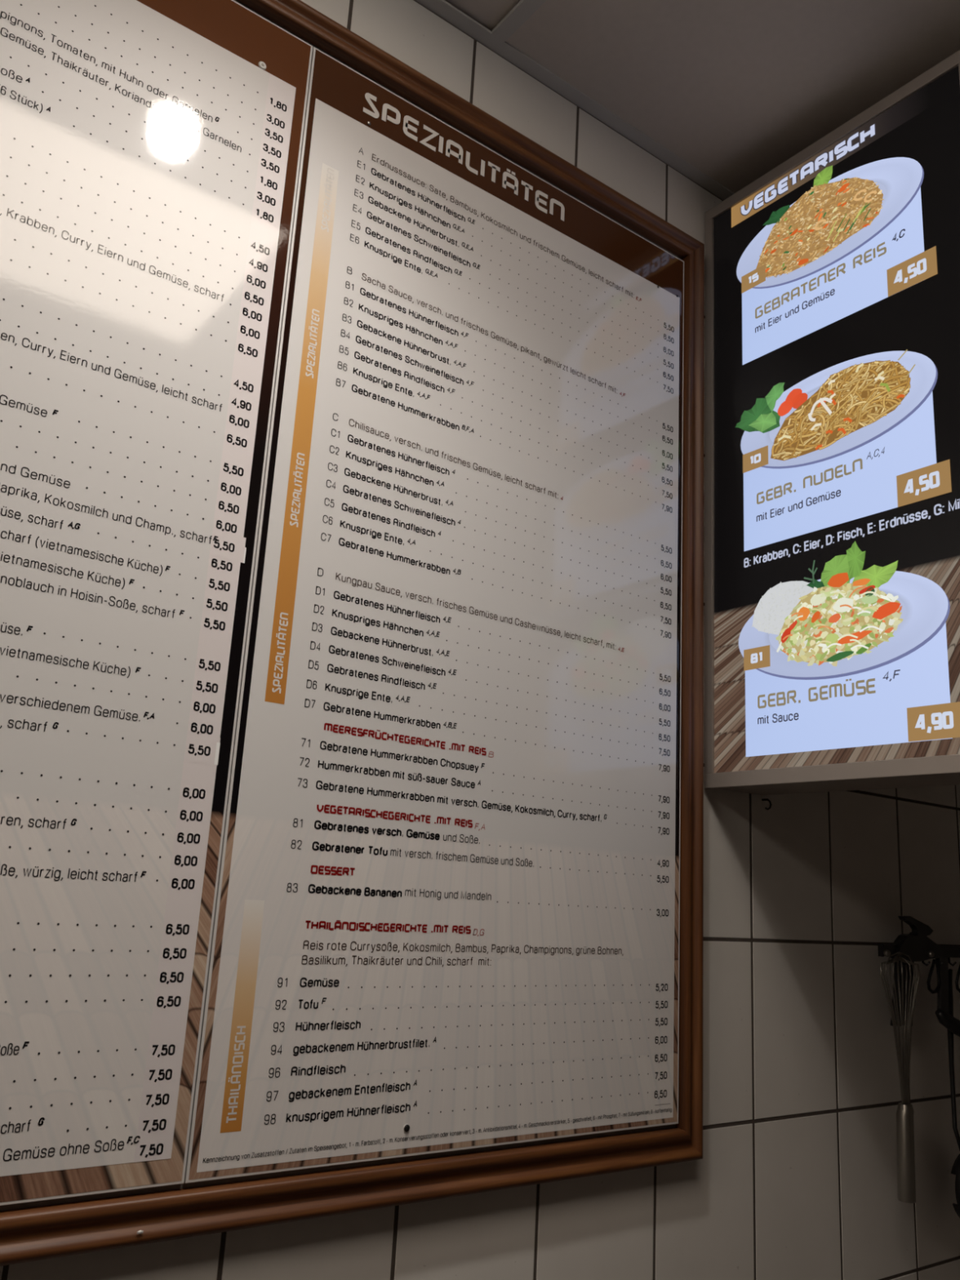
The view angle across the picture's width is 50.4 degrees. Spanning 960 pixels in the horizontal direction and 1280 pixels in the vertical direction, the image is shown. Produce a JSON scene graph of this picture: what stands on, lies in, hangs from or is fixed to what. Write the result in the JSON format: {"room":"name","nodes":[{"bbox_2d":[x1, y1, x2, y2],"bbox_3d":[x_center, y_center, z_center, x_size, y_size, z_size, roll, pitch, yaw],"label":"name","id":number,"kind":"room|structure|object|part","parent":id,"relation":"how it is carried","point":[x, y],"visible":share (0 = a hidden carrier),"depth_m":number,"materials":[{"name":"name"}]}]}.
{"room":"asian takeaway restaurant","nodes":[
{"label":"asian takeaway restaurant","id":0,"kind":"room"},
{"bbox_2d":[0,0,959,1279],"bbox_3d":[-0.653,0.305,0.810,4.640,2.918,0.100,13,-17,-35],"label":"wall","id":1,"kind":"structure","parent":0,"point":[795,1178],"depth_m":1.51,"materials":[{"name":"tile"}]},
{"bbox_2d":[0,0,704,1266],"bbox_3d":[-0.254,-0.118,1.120,1.461,1.397,0.024,13,-17,-35],"label":"surround","id":2,"kind":"object","parent":1,"relation":"attached to","point":[32,1231],"visible":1,"depth_m":1.29,"materials":[{"name":"brown wood"}]},
{"bbox_2d":[0,0,312,1205],"bbox_3d":[-0.527,-0.181,0.933,0.697,1.309,0.010,13,-17,-35],"label":"menu board","id":3,"kind":"object","parent":2,"relation":"attached to","point":[150,150],"visible":1,"depth_m":1.04,"materials":[{"name":"white paper"}]},
{"bbox_2d":[258,61,266,69],"bbox_3d":[-0.263,-0.697,1.235,0.010,0.010,0.001,13,-17,-35],"label":"washer","id":4,"kind":"object","parent":3,"relation":"in","point":[262,64],"depth_m":1.23,"materials":[{"name":"grey metal"}]},
{"bbox_3d":[-0.291,0.540,0.957,1.461,0.038,0.023,13,-17,-35],"label":"frame rail","id":5,"kind":"part","parent":2,"relation":"part of","materials":[{"name":"brown wood"}]},
{"bbox_2d":[184,47,684,1182],"bbox_3d":[0.026,-0.052,1.326,0.682,1.309,0.010,13,-17,-35],"label":"menu board","id":6,"kind":"object","parent":2,"relation":"attached to","point":[446,917],"visible":1,"depth_m":1.27,"materials":[{"name":"white paper"}]},
{"bbox_3d":[-0.217,-0.778,1.285,1.461,0.033,0.023,13,-17,-35],"label":"frame rail","id":7,"kind":"part","parent":2,"relation":"part of","materials":[{"name":"brown wood"}]},
{"bbox_3d":[0.317,0.015,1.527,0.033,1.397,0.023,13,-17,-35],"label":"frame rail","id":8,"kind":"part","parent":2,"relation":"part of","materials":[{"name":"brown wood"}]},
{"bbox_2d":[761,798,771,809],"bbox_3d":[0.445,0.255,1.579,0.003,0.018,0.017,13,-17,-35],"label":"hook","id":9,"kind":"object","parent":1,"relation":"attached to","point":[762,799],"visible":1,"depth_m":1.58,"materials":[{"name":"black metal"}]},
{"bbox_2d":[704,49,959,795],"bbox_3d":[0.550,-0.283,1.479,0.129,0.983,0.470,13,-17,-35],"label":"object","id":10,"kind":"object","parent":1,"relation":"attached to","point":[832,382],"visible":1,"depth_m":1.43,"materials":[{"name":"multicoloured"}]},
{"bbox_2d":[755,165,884,278],"bbox_3d":[0.508,-0.642,1.548,0.001,0.149,0.229,13,-17,-35],"label":"food picture","id":11,"kind":"object","parent":10,"relation":"attached to","point":[824,213],"depth_m":1.54,"materials":[{"name":"orange paper"}]},
{"bbox_2d":[735,349,915,460],"bbox_3d":[0.489,-0.336,1.474,0.001,0.133,0.303,13,-17,-35],"label":"food picture","id":12,"kind":"object","parent":10,"relation":"attached to","point":[837,401],"depth_m":1.46,"materials":[{"name":"yellow"}]},
{"bbox_2d":[751,541,903,666],"bbox_3d":[0.471,-0.043,1.404,0.001,0.170,0.240,13,-17,-35],"label":"food picture","id":13,"kind":"object","parent":10,"relation":"attached to","point":[820,603],"depth_m":1.39,"materials":[{"name":"multicoloured"}]},
{"bbox_2d":[736,157,924,288],"bbox_3d":[0.515,-0.622,1.533,0.001,0.145,0.325,13,-17,-35],"label":"picture","id":14,"kind":"object","parent":10,"relation":"attached to","point":[862,206],"depth_m":1.52,"materials":[{"name":"white"}]},
{"bbox_2d":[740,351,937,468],"bbox_3d":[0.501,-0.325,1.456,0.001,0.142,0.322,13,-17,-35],"label":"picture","id":15,"kind":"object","parent":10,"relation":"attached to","point":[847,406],"depth_m":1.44,"materials":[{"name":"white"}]},
{"bbox_2d":[738,570,950,679],"bbox_3d":[0.481,-0.019,1.383,0.001,0.143,0.327,13,-17,-35],"label":"picture","id":16,"kind":"object","parent":10,"relation":"attached to","point":[815,624],"depth_m":1.37,"materials":[{"name":"white"}]},
{"bbox_2d":[877,915,959,966],"bbox_3d":[0.875,0.541,1.822,0.594,0.080,0.054,13,-17,-35],"label":"utensil rail","id":17,"kind":"object","parent":1,"relation":"attached to","point":[916,944],"visible":0.94,"depth_m":1.70,"materials":[{"name":"black plastic"}]},
{"bbox_3d":[0.653,0.502,1.635,0.011,0.011,0.011,13,-17,-35],"label":"knob","id":18,"kind":"part","parent":17,"relation":"part of","materials":[{"name":"metal"}]},
{"bbox_2d":[880,951,920,1203],"bbox_3d":[0.670,0.683,1.609,0.095,0.366,0.040,13,-17,-35],"label":"whisk","id":19,"kind":"object","parent":17,"relation":"hanging from","point":[906,1184],"visible":1,"depth_m":1.60,"materials":[{"name":"metal"}]},
{"bbox_3d":[0.660,0.793,1.579,0.032,0.137,0.026,13,-17,-35],"label":"handle","id":20,"kind":"part","parent":19,"relation":"part of","materials":[{"name":"metal"}]},
{"bbox_2d":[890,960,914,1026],"bbox_3d":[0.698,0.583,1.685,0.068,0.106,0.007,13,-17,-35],"label":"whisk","id":21,"kind":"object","parent":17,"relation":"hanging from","point":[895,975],"visible":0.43,"depth_m":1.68,"materials":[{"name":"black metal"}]},
{"bbox_3d":[0.732,0.485,1.710,0.090,0.042,0.011,13,-17,-35],"label":"bracket arm","id":22,"kind":"part","parent":17,"relation":"part of","materials":[{"name":"black plastic"}]},
{"bbox_3d":[0.755,0.526,1.708,0.011,0.011,0.011,13,-17,-35],"label":"knob","id":23,"kind":"part","parent":17,"relation":"part of","materials":[{"name":"metal"}]},
{"bbox_2d":[926,959,940,993],"bbox_3d":[0.760,0.564,1.708,0.038,0.056,0.005,13,-17,-35],"label":"wire loop","id":24,"kind":"object","parent":17,"relation":"hanging from","point":[934,961],"visible":1,"depth_m":1.71,"materials":[{"name":"black metal"}]},
{"bbox_2d":[935,956,959,1036],"bbox_3d":[0.826,0.619,1.726,0.147,0.155,0.029,9,-15,-23],"label":"tool","id":25,"kind":"object","parent":17,"relation":"hanging from","point":[949,1022],"visible":1,"depth_m":1.71,"materials":[{"name":"grey"}]},
{"bbox_2d":[955,964,959,992],"bbox_3d":[0.831,0.580,1.759,0.038,0.056,0.005,13,-17,-35],"label":"wire loop","id":26,"kind":"object","parent":17,"relation":"hanging from","point":[957,975],"visible":1,"depth_m":1.75,"materials":[{"name":"black metal"}]},
{"bbox_2d":[946,968,959,1217],"bbox_3d":[0.821,0.756,1.692,0.076,0.396,0.105,-5,-16,29],"label":"ladle","id":27,"kind":"object","parent":26,"relation":"hanging from","point":[956,1166],"visible":0.87,"depth_m":1.71,"materials":[{"name":"black plastic"}]},
{"bbox_2d":[951,1153,959,1217],"bbox_3d":[0.817,0.889,1.650,0.112,0.118,0.054,13,-17,-35],"label":"bowl","id":28,"kind":"object","parent":27,"relation":"on","point":[956,1166],"depth_m":1.64,"materials":[{"name":"black plastic"}]},
{"bbox_2d":[415,0,959,200],"bbox_3d":[0.475,-1.365,-0.229,4.880,0.180,3.620,13,-17,-35],"label":"ceiling","id":29,"kind":"structure","parent":0,"point":[723,93],"depth_m":1.50,"materials":[{"name":"paint"}]},
{"bbox_3d":[-0.058,-0.990,1.085,0.609,0.012,0.578,13,-17,-35],"label":"panel","id":30,"kind":"part","parent":29,"relation":"part of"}
]}

